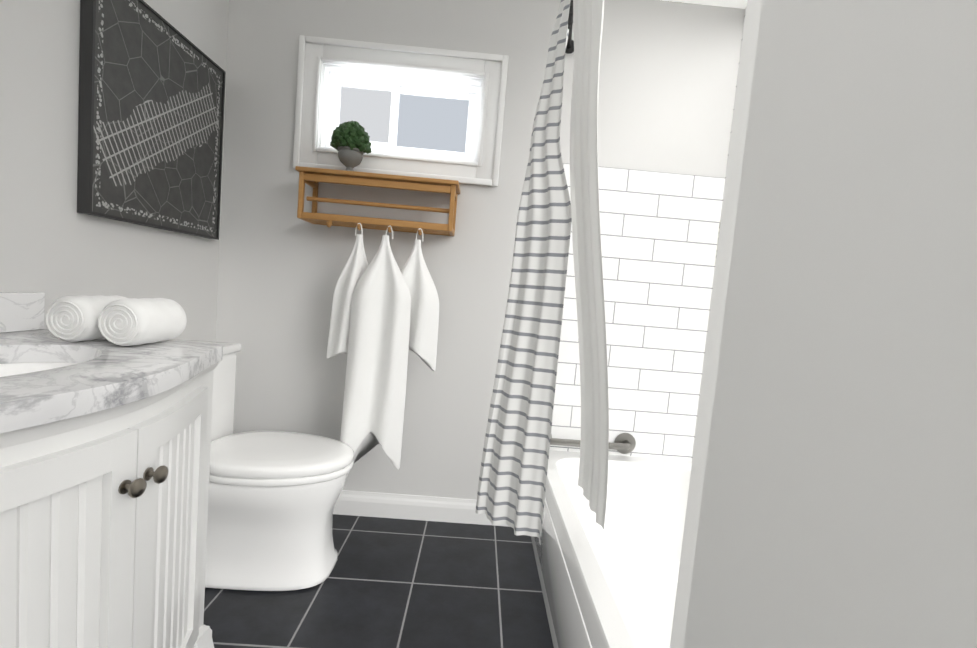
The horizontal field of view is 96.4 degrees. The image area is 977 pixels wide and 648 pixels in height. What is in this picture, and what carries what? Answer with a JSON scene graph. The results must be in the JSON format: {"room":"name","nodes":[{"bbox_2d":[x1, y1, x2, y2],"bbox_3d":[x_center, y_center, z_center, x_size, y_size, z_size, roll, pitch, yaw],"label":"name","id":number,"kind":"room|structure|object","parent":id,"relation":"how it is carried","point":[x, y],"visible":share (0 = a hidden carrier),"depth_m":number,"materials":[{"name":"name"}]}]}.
{"room":"bathroom","nodes":[
{"label":"bathroom","id":0,"kind":"room"},
{"bbox_2d":[0,0,228,341],"bbox_3d":[-1.250,-0.258,0.353,0.140,2.440,3.550,5,4,-1],"label":"wall","id":1,"kind":"structure","parent":0,"point":[54,245],"depth_m":1.22,"materials":[{"name":"white paint"}]},
{"bbox_2d":[0,292,44,331],"bbox_3d":[-1.190,0.030,0.275,0.020,0.097,1.810,5,4,-1],"label":"backsplash","id":2,"kind":"structure","parent":1,"relation":"attached to","point":[19,311],"depth_m":1.12,"materials":[{"name":"white stone"}]},
{"bbox_2d":[77,0,225,239],"bbox_3d":[-1.154,-0.695,1.557,0.036,0.705,0.630,5,4,-1],"label":"picture","id":3,"kind":"object","parent":1,"relation":"attached to","point":[151,110],"visible":1,"depth_m":1.45,"materials":[{"name":"grey"}]},
{"bbox_2d":[203,514,553,647],"bbox_3d":[-0.155,1.103,0.472,2.550,0.100,3.550,5,4,-1],"label":"floor","id":4,"kind":"structure","parent":0,"point":[395,583],"depth_m":1.52,"materials":[{"name":"tile"}]},
{"bbox_2d":[0,372,213,647],"bbox_3d":[-0.929,0.569,0.319,0.630,0.855,1.798,5,4,-1],"label":"bathroom vanity","id":5,"kind":"object","parent":4,"relation":"on","point":[105,444],"depth_m":0.74,"materials":[{"name":"white painted wood"},{"name":"metal knobs"}]},
{"bbox_2d":[0,328,222,431],"bbox_3d":[-0.902,0.123,0.287,0.608,0.040,1.810,5,4,-1],"label":"countertop","id":6,"kind":"structure","parent":5,"relation":"on","point":[105,370],"depth_m":0.81,"materials":[{"name":"white stone"}]},
{"bbox_2d":[0,352,79,371],"bbox_3d":[-0.940,0.176,0.766,0.330,0.162,0.484,5,4,-1],"label":"sink","id":7,"kind":"object","parent":6,"relation":"in","point":[9,361],"depth_m":0.96,"materials":[{"name":"white ceramic"}]},
{"bbox_2d":[46,295,127,341],"bbox_3d":[-0.977,-0.016,1.086,0.110,0.110,0.163,5,4,-1],"label":"rolled towel","id":8,"kind":"object","parent":6,"relation":"on","point":[71,318],"visible":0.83,"depth_m":1.01,"materials":[{"name":"white fabric"}]},
{"bbox_2d":[98,298,186,345],"bbox_3d":[-0.852,-0.008,1.084,0.114,0.114,0.163,5,4,-1],"label":"rolled towel","id":9,"kind":"object","parent":6,"relation":"on","point":[130,322],"visible":1,"depth_m":1.02,"materials":[{"name":"white fabric"}]},
{"bbox_2d":[188,340,353,590],"bbox_3d":[-0.883,0.508,1.619,0.751,0.800,0.450,5,4,-1],"label":"toilet","id":10,"kind":"object","parent":4,"relation":"on","point":[273,496],"visible":0.52,"depth_m":1.52,"materials":[{"name":"white ceramic"}]},
{"bbox_2d":[531,450,691,647],"bbox_3d":[0.588,0.860,1.341,0.742,0.385,1.466,5,4,-1],"label":"bathtub","id":11,"kind":"object","parent":4,"relation":"on","point":[613,583],"visible":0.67,"depth_m":1.65,"materials":[{"name":"white ceramic"}]},
{"bbox_2d":[216,0,744,499],"bbox_3d":[-0.011,-0.276,2.065,2.410,2.440,0.140,5,4,-1],"label":"wall","id":12,"kind":"structure","parent":0,"point":[668,78],"depth_m":1.97,"materials":[{"name":"white paint"}]},
{"bbox_2d":[295,166,459,235],"bbox_3d":[-0.465,-0.504,1.868,0.664,0.234,0.200,5,4,-1],"label":"shelf","id":13,"kind":"object","parent":12,"relation":"attached to","point":[312,177],"visible":1,"depth_m":1.80,"materials":[{"name":"brown wood"}]},
{"bbox_2d":[327,223,367,357],"bbox_3d":[-0.565,-0.100,1.797,0.185,0.636,0.107,5,4,-1],"label":"hanging towel","id":14,"kind":"object","parent":13,"relation":"hanging from","point":[354,268],"visible":0.67,"depth_m":1.78,"materials":[{"name":"white fabric"}]},
{"bbox_2d":[330,120,371,170],"bbox_3d":[-0.579,-0.745,1.836,0.166,0.228,0.149,5,4,-1],"label":"topiary plant","id":15,"kind":"object","parent":13,"relation":"on","point":[350,143],"visible":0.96,"depth_m":1.80,"materials":[{"name":"green plant"}]},
{"bbox_2d":[340,226,410,475],"bbox_3d":[-0.458,0.168,1.778,0.257,1.148,0.120,5,4,-1],"label":"hanging towel","id":16,"kind":"object","parent":13,"relation":"hanging from","point":[375,384],"visible":0.98,"depth_m":1.74,"materials":[{"name":"white fabric"}]},
{"bbox_2d":[401,228,438,371],"bbox_3d":[-0.313,-0.102,1.813,0.228,0.591,0.105,5,4,-1],"label":"hanging towel","id":17,"kind":"object","parent":13,"relation":"hanging from","point":[424,323],"visible":0.65,"depth_m":1.79,"materials":[{"name":"white fabric"}]},
{"bbox_2d":[293,35,508,185],"bbox_3d":[-0.389,-0.936,1.976,0.909,0.562,0.126,5,4,-1],"label":"window","id":18,"kind":"structure","parent":12,"relation":"in","point":[431,125],"depth_m":1.94,"materials":[{"name":"white"}]},
{"bbox_2d":[333,490,509,526],"bbox_3d":[-0.572,0.849,2.057,1.474,0.112,0.017,5,4,-1],"label":"baseboard","id":19,"kind":"structure","parent":12,"relation":"attached to","point":[403,506],"depth_m":2.06,"materials":[{"name":"white wood"}]},
{"bbox_2d":[549,163,724,460],"bbox_3d":[0.634,-0.027,2.020,0.785,1.340,0.010,5,4,-1],"label":"wall tile","id":20,"kind":"structure","parent":12,"relation":"attached to","point":[659,231],"depth_m":2.01,"materials":[{"name":"white tile"}]},
{"bbox_2d":[550,433,635,453],"bbox_3d":[0.445,0.548,2.017,0.498,0.100,0.070,5,4,-1],"label":"grab rail","id":21,"kind":"object","parent":20,"relation":"attached to","point":[624,443],"visible":0.48,"depth_m":1.99,"materials":[{"name":"grey metal"}]},
{"bbox_2d":[663,0,746,8],"bbox_3d":[0.056,-1.422,0.293,2.550,0.100,3.550,5,4,-1],"label":"ceiling","id":22,"kind":"structure","parent":0,"point":[742,4],"depth_m":1.92,"materials":[{"name":"white paint"}]},
{"bbox_2d":[670,0,976,647],"bbox_3d":[0.343,-0.074,-0.356,0.100,2.440,1.750,5,4,-1],"label":"wall","id":23,"kind":"structure","parent":0,"point":[832,498],"depth_m":0.33,"materials":[{"name":"white paint"}]},
{"bbox_2d":[565,0,573,53],"bbox_3d":[0.324,-1.163,1.190,0.147,0.076,1.472,5,4,-1],"label":"shower curtain rod","id":24,"kind":"object","parent":23,"relation":"attached to","point":[570,46],"visible":0.42,"depth_m":1.81,"materials":[{"name":"black"}]},
{"bbox_2d":[475,0,571,542],"bbox_3d":[0.141,-0.222,1.629,0.226,1.890,0.463,5,4,-1],"label":"striped shower curtain","id":25,"kind":"object","parent":24,"relation":"hanging from","point":[513,476],"visible":1,"depth_m":1.52,"materials":[{"name":"white fabric"}]},
{"bbox_2d":[570,0,608,529],"bbox_3d":[0.298,-0.286,1.328,0.195,1.695,0.340,5,4,-1],"label":"curtain liner","id":26,"kind":"object","parent":24,"relation":"hanging from","point":[588,16],"visible":1,"depth_m":1.29,"materials":[{"name":"white"}]},
{"bbox_3d":[1.130,-0.124,1.280,0.150,2.440,1.490,5,4,-1],"label":"wall","id":27,"kind":"structure","parent":0,"visible":0},
{"bbox_2d":[691,7,745,461],"bbox_3d":[1.065,-0.310,1.265,0.010,2.080,1.470,5,4,-1],"label":"wall tile","id":28,"kind":"structure","parent":27,"relation":"attached to","point":[718,232],"depth_m":1.99,"materials":[{"name":"white tile"}]}
]}

